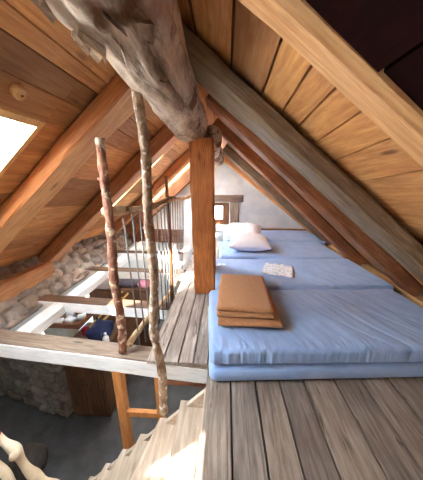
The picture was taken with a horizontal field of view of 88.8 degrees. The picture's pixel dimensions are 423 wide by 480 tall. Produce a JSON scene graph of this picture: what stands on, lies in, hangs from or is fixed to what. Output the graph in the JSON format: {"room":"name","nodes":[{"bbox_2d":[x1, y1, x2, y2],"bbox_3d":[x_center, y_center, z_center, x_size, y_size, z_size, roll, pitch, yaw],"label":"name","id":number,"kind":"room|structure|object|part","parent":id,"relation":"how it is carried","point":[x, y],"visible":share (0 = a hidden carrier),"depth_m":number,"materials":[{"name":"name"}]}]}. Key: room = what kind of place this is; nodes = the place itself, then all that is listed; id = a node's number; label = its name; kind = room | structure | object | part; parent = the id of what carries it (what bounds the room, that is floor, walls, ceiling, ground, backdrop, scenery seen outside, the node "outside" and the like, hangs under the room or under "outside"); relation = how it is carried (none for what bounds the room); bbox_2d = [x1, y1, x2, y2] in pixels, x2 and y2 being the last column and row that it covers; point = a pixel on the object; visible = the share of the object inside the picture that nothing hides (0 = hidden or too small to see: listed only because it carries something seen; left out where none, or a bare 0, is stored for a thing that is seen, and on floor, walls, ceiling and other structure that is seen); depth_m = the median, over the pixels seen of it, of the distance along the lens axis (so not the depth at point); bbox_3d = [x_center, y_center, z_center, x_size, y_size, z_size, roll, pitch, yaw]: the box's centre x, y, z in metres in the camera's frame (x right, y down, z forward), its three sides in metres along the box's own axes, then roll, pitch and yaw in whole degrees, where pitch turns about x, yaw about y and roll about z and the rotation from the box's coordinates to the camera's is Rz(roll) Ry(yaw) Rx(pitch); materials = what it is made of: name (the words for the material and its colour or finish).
{"room":"attic sleeping loft","nodes":[
{"label":"attic sleeping loft","id":0,"kind":"room"},
{"bbox_2d":[0,357,73,418],"bbox_3d":[-3.152,2.177,3.670,1.886,1.150,0.398,4,16,14],"label":"wall","id":1,"kind":"structure","parent":0,"point":[43,386],"depth_m":3.43,"materials":[{"name":"stone"}]},
{"bbox_2d":[44,328,78,336],"bbox_3d":[-2.482,1.472,3.593,0.500,0.251,0.313,1,16,4],"label":"sack","id":2,"kind":"object","parent":1,"relation":"on","point":[49,331],"visible":0.33,"depth_m":3.45,"materials":[{"name":"grey fabric"}]},
{"bbox_2d":[48,312,92,328],"bbox_3d":[-2.331,1.309,3.562,0.550,0.080,0.350,1,16,4],"label":"basket","id":3,"kind":"object","parent":2,"relation":"on","point":[77,324],"visible":0.44,"depth_m":3.41,"materials":[{"name":"wicker"}]},
{"bbox_2d":[54,318,63,322],"bbox_3d":[-2.490,1.317,3.508,0.140,0.055,0.100,-4,16,-13],"label":"packet","id":4,"kind":"object","parent":3,"relation":"on","point":[60,320],"visible":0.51,"depth_m":3.49,"materials":[{"name":"white plastic"}]},
{"bbox_2d":[64,316,76,323],"bbox_3d":[-2.308,1.305,3.534,0.160,0.065,0.100,4,16,15],"label":"packet","id":5,"kind":"object","parent":3,"relation":"on","point":[70,319],"visible":1,"depth_m":3.50,"materials":[{"name":"white plastic"}]},
{"bbox_2d":[66,312,74,316],"bbox_3d":[-2.380,1.257,3.650,0.120,0.094,0.080,-1,16,-2],"label":"packet","id":6,"kind":"object","parent":3,"relation":"on","point":[68,314],"visible":0.71,"depth_m":3.61,"materials":[{"name":"white plastic"}]},
{"bbox_2d":[77,313,85,320],"bbox_3d":[-2.163,1.281,3.600,0.130,0.075,0.100,-7,17,-24],"label":"packet","id":7,"kind":"object","parent":3,"relation":"on","point":[79,316],"visible":0.87,"depth_m":3.57,"materials":[{"name":"white plastic"}]},
{"bbox_2d":[0,230,133,329],"bbox_3d":[-2.489,0.657,2.534,0.741,0.827,6.201,1,16,4],"label":"wall","id":8,"kind":"structure","parent":0,"point":[69,269],"depth_m":3.13,"materials":[{"name":"stone"}]},
{"bbox_2d":[0,261,54,302],"bbox_3d":[-2.520,1.076,0.702,0.167,0.228,5.050,1,15,4],"label":"wall plate","id":9,"kind":"object","parent":8,"relation":"on","point":[10,287],"visible":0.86,"depth_m":2.69,"materials":[{"name":"brown wood"}]},
{"bbox_2d":[37,294,171,318],"bbox_3d":[-1.383,0.830,2.711,1.783,0.143,0.156,2,16,7],"label":"beam","id":10,"kind":"structure","parent":8,"relation":"attached to","point":[104,306],"depth_m":2.66,"materials":[{"name":"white wood"}]},
{"bbox_2d":[38,124,178,262],"bbox_3d":[-1.490,-0.484,2.930,2.456,2.159,0.310,1,16,3],"label":"rafter","id":11,"kind":"object","parent":8,"relation":"on","point":[165,138],"visible":0.72,"depth_m":2.80,"materials":[{"name":"brown wood"}]},
{"bbox_2d":[84,266,185,280],"bbox_3d":[-1.316,0.567,3.663,1.781,0.145,0.158,1,16,5],"label":"beam","id":12,"kind":"structure","parent":8,"relation":"attached to","point":[123,272],"depth_m":3.60,"materials":[{"name":"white wood"}]},
{"bbox_2d":[117,250,192,261],"bbox_3d":[-1.255,0.335,4.551,1.780,0.174,0.156,1,16,4],"label":"beam","id":13,"kind":"structure","parent":8,"relation":"attached to","point":[132,254],"depth_m":4.49,"materials":[{"name":"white wood"}]},
{"bbox_2d":[11,249,126,333],"bbox_3d":[-3.351,1.934,3.050,2.000,2.050,6.400,1,16,4],"label":"wall","id":14,"kind":"structure","parent":0,"point":[29,318],"depth_m":2.94,"materials":[{"name":"paint"}]},
{"bbox_2d":[0,294,203,479],"bbox_3d":[-0.830,2.859,3.552,7.000,0.100,7.196,1,16,4],"label":"floor","id":15,"kind":"structure","parent":0,"point":[78,447],"depth_m":3.30,"materials":[{"name":"concrete"}]},
{"bbox_2d":[8,443,46,479],"bbox_3d":[-2.357,2.855,2.784,0.373,0.350,0.332,1,16,4],"label":"boulder","id":16,"kind":"object","parent":15,"relation":"on","point":[36,453],"visible":0.58,"depth_m":2.75,"materials":[{"name":"stone"}]},
{"bbox_2d":[64,322,127,416],"bbox_3d":[-1.873,2.142,3.591,0.650,1.260,0.720,1,16,4],"label":"cabinet","id":17,"kind":"object","parent":15,"relation":"on","point":[92,392],"visible":0.59,"depth_m":3.31,"materials":[{"name":"wood"}]},
{"bbox_3d":[-2.034,2.216,3.267,0.170,0.990,0.012,1,16,4],"label":"panel","id":18,"kind":"part","parent":17,"relation":"part of","materials":[{"name":"brown wood"}]},
{"bbox_3d":[-2.034,2.213,3.279,0.270,1.110,0.020,1,16,4],"label":"door","id":19,"kind":"part","parent":17,"relation":"part of","materials":[{"name":"brown wood"}]},
{"bbox_2d":[81,326,88,335],"bbox_3d":[-2.015,1.454,3.451,0.100,0.140,0.080,1,16,4],"label":"box","id":20,"kind":"object","parent":17,"relation":"on","point":[84,329],"visible":0.69,"depth_m":3.41,"materials":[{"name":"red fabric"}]},
{"bbox_3d":[-1.755,2.221,3.250,0.170,0.990,0.012,1,16,4],"label":"panel","id":21,"kind":"part","parent":17,"relation":"part of","materials":[{"name":"brown wood"}]},
{"bbox_3d":[-1.754,2.218,3.261,0.270,1.110,0.020,1,16,4],"label":"door","id":22,"kind":"part","parent":17,"relation":"part of","materials":[{"name":"brown wood"}]},
{"bbox_2d":[85,319,113,340],"bbox_3d":[-1.748,1.436,3.413,0.315,0.213,0.366,1,16,4],"label":"jacket","id":23,"kind":"object","parent":17,"relation":"on","point":[96,332],"visible":0.83,"depth_m":3.33,"materials":[{"name":"blue fabric"}]},
{"bbox_2d":[102,332,109,341],"bbox_3d":[-1.587,1.481,3.243,0.089,0.200,0.089,1,16,4],"label":"bottle","id":24,"kind":"object","parent":17,"relation":"on","point":[105,337],"visible":0.73,"depth_m":3.21,"materials":[{"name":"white plastic"}]},
{"bbox_2d":[92,291,128,324],"bbox_3d":[-1.752,1.192,3.740,0.634,0.516,0.166,-9,18,-29],"label":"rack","id":25,"kind":"object","parent":17,"relation":"on","point":[126,295],"visible":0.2,"depth_m":3.73,"materials":[{"name":"yellow wood"}]},
{"bbox_3d":[-1.689,1.203,3.703,0.565,0.516,0.036,-9,18,-29],"label":"rail","id":26,"kind":"part","parent":25,"relation":"part of","materials":[{"name":"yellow wood"}]},
{"bbox_2d":[89,278,158,346],"bbox_3d":[-1.842,1.676,4.671,1.200,1.580,0.550,1,16,4],"label":"dresser","id":27,"kind":"object","parent":15,"relation":"on","point":[103,290],"visible":0.1,"depth_m":4.38,"materials":[{"name":"wood"}]},
{"bbox_3d":[-2.152,1.705,4.456,0.570,1.440,0.020,1,16,4],"label":"door","id":28,"kind":"part","parent":27,"relation":"part of","materials":[{"name":"wood"}]},
{"bbox_2d":[119,279,141,286],"bbox_3d":[-1.710,0.808,4.397,0.552,0.255,0.319,1,16,4],"label":"bag","id":29,"kind":"object","parent":27,"relation":"on","point":[122,282],"visible":0.32,"depth_m":4.25,"materials":[{"name":"grey fabric"}]},
{"bbox_3d":[-1.563,1.715,4.419,0.570,1.440,0.020,1,16,4],"label":"door","id":30,"kind":"part","parent":27,"relation":"part of","materials":[{"name":"brown wood"}]},
{"bbox_2d":[137,280,148,288],"bbox_3d":[-1.369,0.886,4.346,0.210,0.125,0.211,1,16,4],"label":"cloth","id":31,"kind":"object","parent":27,"relation":"on","point":[142,282],"visible":0.81,"depth_m":4.27,"materials":[{"name":"pink fabric"}]},
{"bbox_2d":[112,371,165,448],"bbox_3d":[-0.666,2.132,2.207,0.440,2.020,0.080,1,16,4],"label":"support frame","id":32,"kind":"object","parent":15,"relation":"on","point":[125,412],"visible":0.62,"depth_m":2.04,"materials":[{"name":"brown wood"}]},
{"bbox_2d":[0,329,208,383],"bbox_3d":[-1.170,1.056,2.014,2.308,0.197,0.174,2,16,7],"label":"beam","id":33,"kind":"structure","parent":32,"relation":"on","point":[69,351],"depth_m":1.95,"materials":[{"name":"white wood"}]},
{"bbox_2d":[95,137,127,353],"bbox_3d":[-0.763,0.155,1.672,0.126,1.724,0.087,14,21,41],"label":"pole","id":34,"kind":"object","parent":33,"relation":"on","point":[102,165],"visible":1,"depth_m":1.61,"materials":[{"name":"brown wood"}]},
{"bbox_2d":[167,379,205,387],"bbox_3d":[-0.228,1.226,1.895,0.390,0.066,0.102,2,16,3],"label":"brace","id":35,"kind":"object","parent":33,"relation":"attached to","point":[169,381],"visible":0.4,"depth_m":1.85,"materials":[{"name":"brown wood"}]},
{"bbox_3d":[-0.657,1.653,2.063,0.300,0.060,0.040,1,16,4],"label":"rail","id":36,"kind":"part","parent":32,"relation":"part of","materials":[{"name":"brown wood"}]},
{"bbox_2d":[88,387,205,479],"bbox_3d":[-1.065,2.249,1.515,2.011,2.165,0.975,1,16,4],"label":"staircase","id":37,"kind":"structure","parent":15,"relation":"on","point":[171,450],"depth_m":1.53,"materials":[{"name":"beige wood"}]},
{"bbox_2d":[0,432,58,479],"bbox_3d":[-1.697,2.072,1.895,1.021,1.110,0.225,3,16,11],"label":"rail","id":38,"kind":"object","parent":37,"relation":"attached to","point":[14,449],"visible":1,"depth_m":1.87,"materials":[{"name":"beige wood"}]},
{"bbox_3d":[-1.825,2.146,1.900,0.640,0.965,0.080,5,16,17],"label":"stem","id":39,"kind":"part","parent":38,"relation":"part of","materials":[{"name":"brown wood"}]},
{"bbox_2d":[131,89,167,415],"bbox_3d":[-0.407,0.301,1.491,0.109,2.334,0.089,10,18,31],"label":"pole","id":40,"kind":"object","parent":37,"relation":"on","point":[138,103],"visible":1,"depth_m":1.39,"materials":[{"name":"brown wood"}]},
{"bbox_3d":[-1.798,1.504,4.132,0.070,2.200,0.070,1,16,4],"label":"post","id":41,"kind":"object","parent":15,"relation":"on","visible":0},
{"bbox_2d":[16,241,145,333],"bbox_3d":[-1.835,0.548,3.833,0.168,0.148,3.360,1,16,4],"label":"ledger","id":42,"kind":"object","parent":41,"relation":"on","point":[46,318],"visible":0.55,"depth_m":2.67,"materials":[{"name":"white wood"}]},
{"bbox_2d":[0,0,206,266],"bbox_3d":[-1.581,-0.187,1.510,2.950,2.792,7.600,1,16,4],"label":"ceiling","id":43,"kind":"structure","parent":0,"point":[60,80],"depth_m":1.41,"materials":[{"name":"brown wood"}]},
{"bbox_2d":[9,83,27,100],"bbox_3d":[-0.948,-0.727,1.058,0.076,0.074,0.066,1,16,4],"label":"peg","id":44,"kind":"object","parent":43,"relation":"attached to","point":[17,90],"visible":1,"depth_m":1.04,"materials":[{"name":"brown wood"}]},
{"bbox_2d":[0,106,45,177],"bbox_3d":[-1.492,-0.336,1.055,0.880,0.860,0.815,1,16,4],"label":"window","id":45,"kind":"structure","parent":43,"relation":"attached to","point":[26,127],"depth_m":1.34,"materials":[{"name":"brown wood"}]},
{"bbox_3d":[-1.492,-0.336,1.055,0.880,0.860,0.745,1,16,4],"label":"rail","id":46,"kind":"part","parent":45,"relation":"part of","materials":[{"name":"brown wood"}]},
{"bbox_2d":[0,73,145,252],"bbox_3d":[-1.547,-0.330,1.822,2.429,2.034,0.290,1,16,4],"label":"rafter","id":47,"kind":"object","parent":43,"relation":"attached to","point":[113,105],"visible":0.84,"depth_m":1.63,"materials":[{"name":"brown wood"}]},
{"bbox_2d":[115,149,189,234],"bbox_3d":[-1.378,-0.887,4.579,2.453,2.228,0.314,1,16,4],"label":"rafter","id":48,"kind":"object","parent":43,"relation":"attached to","point":[183,160],"visible":0.51,"depth_m":4.35,"materials":[{"name":"brown wood"}]},
{"bbox_2d":[126,163,189,235],"bbox_3d":[-1.086,-1.060,5.073,2.243,2.035,0.114,1,16,4],"label":"rafter","id":49,"kind":"object","parent":43,"relation":"attached to","point":[181,180],"visible":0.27,"depth_m":5.00,"materials":[{"name":"wood"}]},
{"bbox_2d":[122,162,304,302],"bbox_3d":[0.144,0.047,5.547,5.600,4.350,0.340,1,16,4],"label":"wall","id":50,"kind":"structure","parent":0,"point":[255,208],"depth_m":5.11,"materials":[{"name":"paint"}]},
{"bbox_2d":[122,229,191,242],"bbox_3d":[-1.340,-0.105,5.402,1.850,0.347,0.059,1,16,4],"label":"plank","id":51,"kind":"object","parent":50,"relation":"attached to","point":[138,234],"visible":0.29,"depth_m":5.38,"materials":[{"name":"wood"}]},
{"bbox_2d":[215,203,228,223],"bbox_3d":[0.036,-0.654,5.297,0.790,0.535,0.060,1,16,4],"label":"window","id":52,"kind":"structure","parent":50,"relation":"in","point":[225,218],"depth_m":5.26,"materials":[{"name":"brown wood"}]},
{"bbox_3d":[-0.009,-0.655,5.300,0.560,0.535,0.060,1,16,4],"label":"rail","id":53,"kind":"part","parent":52,"relation":"part of","materials":[{"name":"wood"}]},
{"bbox_2d":[215,195,243,201],"bbox_3d":[0.138,-0.977,5.076,1.210,0.172,0.104,1,16,4],"label":"trim","id":54,"kind":"structure","parent":50,"relation":"attached to","point":[218,198],"depth_m":5.01,"materials":[{"name":"brown wood"}]},
{"bbox_2d":[230,202,238,223],"bbox_3d":[0.546,-0.592,5.156,0.232,0.620,0.112,1,16,4],"label":"trim","id":55,"kind":"structure","parent":50,"relation":"attached to","point":[234,206],"depth_m":5.09,"materials":[{"name":"brown wood"}]},
{"bbox_2d":[261,228,306,230],"bbox_3d":[1.530,-0.244,5.186,1.800,0.065,0.040,1,16,4],"label":"baseboard","id":56,"kind":"structure","parent":50,"relation":"attached to","point":[268,229],"depth_m":5.16,"materials":[{"name":"brown wood"}]},
{"bbox_2d":[147,241,422,479],"bbox_3d":[1.020,1.078,1.687,3.136,0.070,7.600,1,16,4],"label":"floor","id":57,"kind":"structure","parent":0,"point":[345,428],"depth_m":1.35,"materials":[{"name":"grey wood"}]},
{"bbox_2d":[101,144,192,347],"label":"railing","id":58,"kind":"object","parent":57,"relation":"on","point":[174,144],"depth_m":2.48,"materials":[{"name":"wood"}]},
{"bbox_3d":[-0.691,0.399,1.884,0.039,1.314,0.014,1,16,4],"label":"rod","id":59,"kind":"part","parent":58,"relation":"part of","materials":[{"name":"grey metal"}]},
{"bbox_3d":[-0.659,0.378,1.971,0.025,1.307,0.014,1,16,4],"label":"rod","id":60,"kind":"part","parent":58,"relation":"part of","materials":[{"name":"grey metal"}]},
{"bbox_3d":[-0.628,0.356,2.059,0.015,1.302,0.014,1,16,4],"label":"rod","id":61,"kind":"part","parent":58,"relation":"part of","materials":[{"name":"grey metal"}]},
{"bbox_3d":[-0.466,-0.566,2.931,0.190,0.116,2.924,3,16,9],"label":"handrail","id":62,"kind":"part","parent":58,"relation":"part of","materials":[{"name":"brown wood"}]},
{"bbox_3d":[-0.490,-0.075,3.073,0.217,1.591,2.924,2,16,8],"label":"railing","id":63,"kind":"part","parent":58,"relation":"part of","materials":[{"name":"brown wood"}]},
{"bbox_3d":[-0.575,0.307,2.233,0.022,1.302,0.014,1,16,4],"label":"rod","id":64,"kind":"part","parent":58,"relation":"part of","materials":[{"name":"grey metal"}]},
{"bbox_3d":[-0.551,0.280,2.320,0.019,1.308,0.014,1,16,4],"label":"rod","id":65,"kind":"part","parent":58,"relation":"part of","materials":[{"name":"grey metal"}]},
{"bbox_3d":[-0.530,0.252,2.406,0.016,1.316,0.014,1,16,4],"label":"rod","id":66,"kind":"part","parent":58,"relation":"part of","materials":[{"name":"grey metal"}]},
{"bbox_3d":[-0.518,0.225,2.493,0.028,1.323,0.014,1,16,4],"label":"rod","id":67,"kind":"part","parent":58,"relation":"part of","materials":[{"name":"grey metal"}]},
{"bbox_3d":[-0.495,0.065,2.568,0.041,1.590,0.038,-5,16,-18],"label":"upright post","id":68,"kind":"part","parent":58,"relation":"part of","materials":[{"name":"brown wood"}]},
{"bbox_3d":[-0.507,0.198,2.581,0.038,1.328,0.014,1,16,4],"label":"rod","id":69,"kind":"part","parent":58,"relation":"part of","materials":[{"name":"grey metal"}]},
{"bbox_3d":[-0.496,0.172,2.669,0.048,1.330,0.014,1,16,4],"label":"rod","id":70,"kind":"part","parent":58,"relation":"part of","materials":[{"name":"grey metal"}]},
{"bbox_3d":[-0.486,0.149,2.757,0.057,1.328,0.014,1,16,4],"label":"rod","id":71,"kind":"part","parent":58,"relation":"part of","materials":[{"name":"grey metal"}]},
{"bbox_3d":[-0.476,0.127,2.846,0.065,1.323,0.014,1,16,4],"label":"rod","id":72,"kind":"part","parent":58,"relation":"part of","materials":[{"name":"grey metal"}]},
{"bbox_3d":[-0.466,0.106,2.935,0.072,1.316,0.014,1,16,4],"label":"rod","id":73,"kind":"part","parent":58,"relation":"part of","materials":[{"name":"grey metal"}]},
{"bbox_3d":[-0.458,0.085,3.025,0.078,1.308,0.014,1,16,4],"label":"rod","id":74,"kind":"part","parent":58,"relation":"part of","materials":[{"name":"grey metal"}]},
{"bbox_3d":[-0.449,0.064,3.114,0.083,1.300,0.014,1,16,4],"label":"rod","id":75,"kind":"part","parent":58,"relation":"part of","materials":[{"name":"grey metal"}]},
{"bbox_3d":[-0.441,0.043,3.203,0.087,1.294,0.014,1,16,4],"label":"rod","id":76,"kind":"part","parent":58,"relation":"part of","materials":[{"name":"grey metal"}]},
{"bbox_3d":[-0.434,0.020,3.292,0.090,1.290,0.014,1,16,4],"label":"rod","id":77,"kind":"part","parent":58,"relation":"part of","materials":[{"name":"grey metal"}]},
{"bbox_3d":[-0.427,-0.003,3.381,0.092,1.286,0.014,1,16,4],"label":"rod","id":78,"kind":"part","parent":58,"relation":"part of","materials":[{"name":"grey metal"}]},
{"bbox_3d":[-0.421,-0.026,3.470,0.092,1.284,0.014,1,16,4],"label":"rod","id":79,"kind":"part","parent":58,"relation":"part of","materials":[{"name":"white metal"}]},
{"bbox_3d":[-0.416,-0.050,3.558,0.090,1.283,0.014,1,16,4],"label":"rod","id":80,"kind":"part","parent":58,"relation":"part of","materials":[{"name":"white metal"}]},
{"bbox_3d":[-0.410,-0.074,3.647,0.089,1.282,0.014,1,16,4],"label":"rod","id":81,"kind":"part","parent":58,"relation":"part of","materials":[{"name":"white metal"}]},
{"bbox_3d":[-0.405,-0.099,3.736,0.089,1.281,0.014,1,16,4],"label":"rod","id":82,"kind":"part","parent":58,"relation":"part of","materials":[{"name":"white metal"}]},
{"bbox_3d":[-0.399,-0.123,3.824,0.089,1.281,0.014,1,16,4],"label":"rod","id":83,"kind":"part","parent":58,"relation":"part of","materials":[{"name":"white metal"}]},
{"bbox_3d":[-0.392,-0.148,3.912,0.091,1.281,0.014,1,16,4],"label":"rod","id":84,"kind":"part","parent":58,"relation":"part of","materials":[{"name":"white metal"}]},
{"bbox_3d":[-0.385,-0.173,4.001,0.093,1.282,0.014,1,16,4],"label":"rod","id":85,"kind":"part","parent":58,"relation":"part of","materials":[{"name":"grey metal"}]},
{"bbox_3d":[-0.378,-0.198,4.089,0.096,1.283,0.014,1,16,4],"label":"rod","id":86,"kind":"part","parent":58,"relation":"part of","materials":[{"name":"grey metal"}]},
{"bbox_2d":[189,138,215,293],"bbox_3d":[-0.094,-0.239,2.747,0.291,1.900,0.273,0,15,4],"label":"post","id":87,"kind":"object","parent":57,"relation":"on","point":[201,150],"visible":0.96,"depth_m":2.59,"materials":[{"name":"brown wood"}]},
{"bbox_2d":[30,0,207,142],"bbox_3d":[-0.387,-0.678,0.125,0.444,0.442,5.162,1,16,4],"label":"log","id":88,"kind":"object","parent":87,"relation":"on","point":[143,41],"visible":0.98,"depth_m":0.82,"materials":[{"name":"brown wood"}]},
{"bbox_2d":[203,125,223,165],"bbox_3d":[0.044,-1.491,3.661,0.321,0.326,2.410,1,16,4],"label":"log","id":89,"kind":"object","parent":87,"relation":"on","point":[212,131],"visible":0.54,"depth_m":2.50,"materials":[{"name":"brown wood"}]},
{"bbox_2d":[223,230,325,245],"bbox_3d":[1.263,0.030,4.735,2.000,0.317,0.940,1,16,2],"label":"mattress","id":90,"kind":"object","parent":57,"relation":"on","point":[273,235],"visible":0.27,"depth_m":4.56,"materials":[{"name":"blue fabric"}]},
{"bbox_2d":[219,241,343,258],"bbox_3d":[1.112,0.282,3.836,1.950,0.314,0.905,0,16,1],"label":"mattress","id":91,"kind":"object","parent":57,"relation":"on","point":[279,249],"visible":0.46,"depth_m":3.57,"materials":[{"name":"blue fabric"}]},
{"bbox_2d":[224,223,261,237],"bbox_3d":[0.630,-0.171,4.278,0.693,0.328,0.507,4,16,13],"label":"pillow","id":92,"kind":"object","parent":91,"relation":"on","point":[233,228],"visible":0.71,"depth_m":4.13,"materials":[{"name":"white fabric"}]},
{"bbox_2d":[229,233,270,250],"bbox_3d":[0.651,0.038,3.711,0.673,0.255,0.515,2,16,7],"label":"pillow","id":93,"kind":"object","parent":91,"relation":"on","point":[242,241],"visible":1,"depth_m":3.51,"materials":[{"name":"white fabric"}]},
{"bbox_2d":[215,259,393,290],"bbox_3d":[1.071,0.540,2.914,2.050,0.309,0.912,0,16,0],"label":"mattress","id":94,"kind":"object","parent":57,"relation":"on","point":[336,274],"visible":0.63,"depth_m":2.76,"materials":[{"name":"blue fabric"}]},
{"bbox_2d":[260,263,293,277],"bbox_3d":[0.878,0.384,2.855,0.396,0.035,0.378,6,17,20],"label":"cloth","id":95,"kind":"object","parent":94,"relation":"on","point":[271,269],"visible":1,"depth_m":2.82,"materials":[{"name":"white fabric"}]},
{"bbox_2d":[208,307,422,380],"bbox_3d":[0.997,0.870,2.036,2.050,0.144,0.905,0,16,-1],"label":"mattress","id":96,"kind":"object","parent":57,"relation":"on","point":[283,371],"visible":0.16,"depth_m":1.60,"materials":[{"name":"blue fabric"}]},
{"bbox_2d":[209,289,422,364],"bbox_3d":[1.002,0.729,1.997,2.050,0.157,0.917,0,16,-1],"label":"mattress","id":97,"kind":"object","parent":96,"relation":"on","point":[326,325],"visible":0.77,"depth_m":1.74,"materials":[{"name":"blue fabric"}]},
{"bbox_2d":[218,286,282,327],"bbox_3d":[0.324,0.608,2.045,0.525,0.067,0.664,1,16,2],"label":"blanket","id":98,"kind":"object","parent":97,"relation":"on","point":[276,322],"visible":0.21,"depth_m":1.75,"materials":[{"name":"brown fabric"}]},
{"bbox_2d":[216,274,273,319],"bbox_3d":[0.309,0.513,2.123,0.476,0.069,0.750,1,16,5],"label":"blanket","id":99,"kind":"object","parent":98,"relation":"on","point":[239,296],"visible":1,"depth_m":1.95,"materials":[{"name":"brown fabric"}]},
{"bbox_2d":[325,244,346,258],"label":"wall plate","id":100,"kind":"object","parent":57,"relation":"on","point":[331,246],"depth_m":4.03,"materials":[{"name":"brown wood"}]},
{"bbox_2d":[182,22,422,282],"bbox_3d":[1.006,-0.216,1.473,2.456,1.999,0.320,1,16,4],"label":"rafter","id":101,"kind":"object","parent":100,"relation":"on","point":[211,72],"visible":0.95,"depth_m":1.30,"materials":[{"name":"brown wood"}]},
{"bbox_2d":[205,94,422,296],"bbox_3d":[1.123,-0.406,2.234,2.351,2.037,0.248,1,16,4],"label":"rafter","id":102,"kind":"object","parent":100,"relation":"on","point":[376,254],"visible":0.8,"depth_m":2.16,"materials":[{"name":"brown wood"}]},
{"bbox_2d":[361,264,422,307],"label":"wall plate","id":103,"kind":"object","parent":57,"relation":"on","point":[418,300],"depth_m":2.57,"materials":[{"name":"brown wood"}]},
{"bbox_2d":[177,0,422,293],"bbox_3d":[1.239,-0.607,2.827,3.100,2.827,4.480,1,16,4],"label":"ceiling","id":104,"kind":"structure","parent":0,"point":[253,50],"depth_m":1.04,"materials":[{"name":"brown wood"}]},
{"bbox_2d":[224,155,312,233],"bbox_3d":[1.329,-1.023,4.910,2.308,1.828,0.128,1,16,4],"label":"rafter","id":105,"kind":"object","parent":104,"relation":"attached to","point":[227,161],"visible":0.49,"depth_m":4.83,"materials":[{"name":"brown wood"}]},
{"bbox_2d":[223,144,331,244],"bbox_3d":[1.306,-0.818,4.158,2.261,1.898,0.208,1,16,4],"label":"rafter","id":106,"kind":"object","parent":104,"relation":"attached to","point":[228,152],"visible":0.73,"depth_m":4.03,"materials":[{"name":"brown wood"}]},
{"bbox_2d":[212,117,368,265],"bbox_3d":[1.189,-0.612,3.130,2.366,2.139,0.207,1,16,4],"label":"rafter","id":107,"kind":"object","parent":104,"relation":"attached to","point":[279,183],"visible":0.84,"depth_m":3.04,"materials":[{"name":"brown wood"}]},
{"bbox_2d":[238,0,422,166],"bbox_3d":[0.988,-0.099,0.697,2.384,1.821,0.149,1,16,4],"label":"rafter","id":108,"kind":"object","parent":104,"relation":"attached to","point":[371,91],"visible":0.75,"depth_m":0.60,"materials":[{"name":"brown wood"}]},
{"bbox_2d":[305,0,422,110],"bbox_3d":[0.994,0.416,-0.814,3.100,2.370,3.140,1,16,4],"label":"roof tiles","id":109,"kind":"structure","parent":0,"point":[388,34],"depth_m":0.49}
]}

